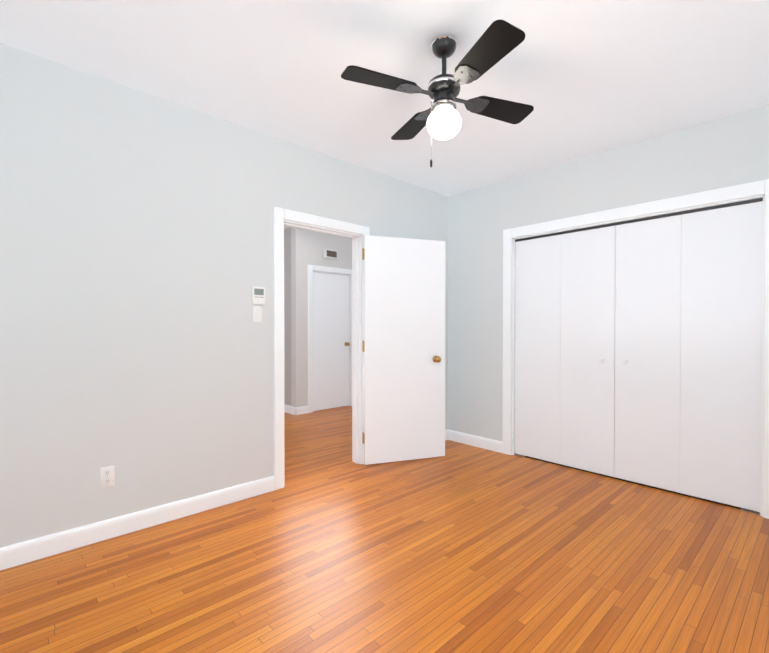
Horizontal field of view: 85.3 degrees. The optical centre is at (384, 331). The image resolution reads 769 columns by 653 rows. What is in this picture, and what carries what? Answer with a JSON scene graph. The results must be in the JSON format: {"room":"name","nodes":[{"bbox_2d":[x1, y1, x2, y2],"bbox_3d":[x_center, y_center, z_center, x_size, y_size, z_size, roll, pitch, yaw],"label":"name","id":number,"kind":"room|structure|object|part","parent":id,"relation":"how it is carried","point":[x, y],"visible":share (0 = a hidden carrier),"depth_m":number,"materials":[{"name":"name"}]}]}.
{"room":"empty bedroom","nodes":[
{"label":"empty bedroom","id":0,"kind":"room"},
{"bbox_2d":[0,43,447,547],"bbox_3d":[-0.506,-0.137,3.497,5.240,2.635,0.120,0,1,-43],"label":"wall","id":1,"kind":"structure","parent":0,"point":[136,265],"depth_m":2.50,"materials":[{"name":"grey paint"}]},
{"bbox_2d":[100,466,114,487],"bbox_3d":[-1.595,0.835,2.400,0.072,0.116,0.008,0,1,-43],"label":"electrical outlet plate","id":2,"kind":"object","parent":1,"relation":"attached to","point":[107,476],"visible":1,"depth_m":2.40,"materials":[{"name":"white plastic"}]},
{"bbox_2d":[0,475,274,570],"bbox_3d":[-1.544,1.136,2.445,1.972,0.108,0.016,0,1,-43],"label":"baseboard","id":3,"kind":"structure","parent":1,"relation":"attached to","point":[16,554],"depth_m":2.45,"materials":[{"name":"white wood"}]},
{"bbox_2d":[253,306,261,321],"bbox_3d":[-0.918,-0.127,3.020,0.072,0.116,0.014,0,1,-43],"label":"switch plate","id":4,"kind":"object","parent":1,"relation":"attached to","point":[257,313],"visible":1,"depth_m":3.02,"materials":[{"name":"white plastic"}]},
{"bbox_2d":[252,286,264,304],"bbox_3d":[-0.912,-0.260,3.019,0.100,0.130,0.022,0,1,-43],"label":"thermostat","id":5,"kind":"object","parent":1,"relation":"attached to","point":[258,295],"visible":1,"depth_m":3.01,"materials":[{"name":"white plastic"}]},
{"bbox_2d":[273,207,369,489],"bbox_3d":[-0.528,0.124,3.478,0.936,2.113,0.160,0,1,-43],"label":"door frame","id":6,"kind":"structure","parent":1,"relation":"attached to","point":[296,219],"depth_m":3.36,"materials":[{"name":"white wood"}]},
{"bbox_2d":[362,235,444,464],"bbox_3d":[0.188,0.161,3.787,0.797,2.010,0.180,0,1,-19],"label":"door","id":7,"kind":"structure","parent":1,"relation":"in","point":[403,345],"depth_m":3.76,"materials":[{"name":"white wood"}]},
{"bbox_2d":[445,429,447,440],"bbox_3d":[0.278,1.121,4.147,1.142,0.108,0.016,0,1,-43],"label":"baseboard","id":8,"kind":"structure","parent":1,"relation":"attached to","point":[446,431],"depth_m":4.50,"materials":[{"name":"white wood"}]},
{"bbox_2d":[284,227,303,406],"bbox_3d":[-1.948,-0.166,6.658,0.130,2.635,2.230,0,1,-43],"label":"wall","id":9,"kind":"structure","parent":0,"point":[303,248],"depth_m":5.87,"materials":[{"name":"paint"}]},
{"bbox_2d":[284,404,299,414],"bbox_3d":[-2.006,1.098,6.625,0.016,0.108,2.276,0,1,-43],"label":"baseboard","id":10,"kind":"structure","parent":9,"relation":"attached to","point":[288,409],"depth_m":5.87,"materials":[{"name":"white wood"}]},
{"bbox_2d":[304,229,351,405],"bbox_3d":[-0.698,-0.163,6.382,1.320,2.635,0.120,0,1,-43],"label":"wall","id":11,"kind":"structure","parent":0,"point":[315,243],"depth_m":6.04,"materials":[{"name":"paint"}]},
{"bbox_2d":[308,264,351,412],"bbox_3d":[-0.816,0.099,6.261,0.856,2.113,0.140,0,1,-43],"label":"door frame","id":12,"kind":"structure","parent":11,"relation":"attached to","point":[324,269],"depth_m":5.97,"materials":[{"name":"white wood"}]},
{"bbox_2d":[324,249,336,258],"bbox_3d":[-0.792,-1.149,6.167,0.220,0.120,0.053,0,1,-43],"label":"door chime","id":13,"kind":"object","parent":11,"relation":"attached to","point":[328,253],"visible":1,"depth_m":6.13,"materials":[{"name":"white plastic"}]},
{"bbox_2d":[313,272,349,410],"bbox_3d":[-0.775,0.141,6.219,0.670,2.010,0.108,0,1,-43],"label":"hall door","id":14,"kind":"structure","parent":11,"relation":"in","point":[331,343],"depth_m":6.22,"materials":[{"name":"white wood"}]},
{"bbox_2d":[0,406,768,652],"bbox_3d":[-0.909,1.206,3.940,5.240,0.060,7.940,0,1,-43],"label":"floor","id":15,"kind":"structure","parent":0,"point":[331,546],"depth_m":2.08,"materials":[{"name":"brown wood"}]},
{"bbox_2d":[0,0,768,228],"bbox_3d":[-0.909,-1.488,3.915,5.240,0.060,7.940,0,1,-43],"label":"ceiling","id":16,"kind":"structure","parent":0,"point":[584,78],"depth_m":2.26,"materials":[{"name":"white paint"}]},
{"bbox_2d":[341,20,533,166],"bbox_3d":[0.297,-1.133,2.082,0.814,0.617,0.814,0,1,23],"label":"fan","id":17,"kind":"object","parent":16,"relation":"hanging from","point":[494,44],"visible":1,"depth_m":2.02,"materials":[{"name":"black wood"}]},
{"bbox_3d":[0.297,-1.039,2.083,0.172,0.144,0.172,0,1,-43],"label":"globe bulb","id":18,"kind":"part","parent":17,"relation":"part of","materials":[{"name":"white glass"}]},
{"bbox_2d":[448,104,768,441],"bbox_3d":[1.826,-0.136,3.403,0.120,2.635,3.200,0,1,-43],"label":"wall","id":19,"kind":"structure","parent":0,"point":[727,151],"depth_m":3.73,"materials":[{"name":"grey paint"}]},
{"bbox_2d":[448,430,502,452],"bbox_3d":[0.926,1.119,4.278,0.016,0.108,0.650,0,1,-43],"label":"baseboard","id":20,"kind":"structure","parent":19,"relation":"attached to","point":[477,441],"depth_m":4.25,"materials":[{"name":"white wood"}]},
{"bbox_2d":[503,179,768,518],"bbox_3d":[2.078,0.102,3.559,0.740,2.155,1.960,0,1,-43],"label":"trim","id":21,"kind":"structure","parent":19,"relation":"attached to","point":[755,190],"depth_m":3.15,"materials":[{"name":"white wood"}]},
{"bbox_2d":[514,198,762,514],"bbox_3d":[1.844,0.156,3.341,0.070,2.052,1.756,0,1,-43],"label":"closet doors","id":22,"kind":"structure","parent":19,"relation":"in","point":[638,350],"depth_m":3.16,"materials":[{"name":"wood"}]}
]}

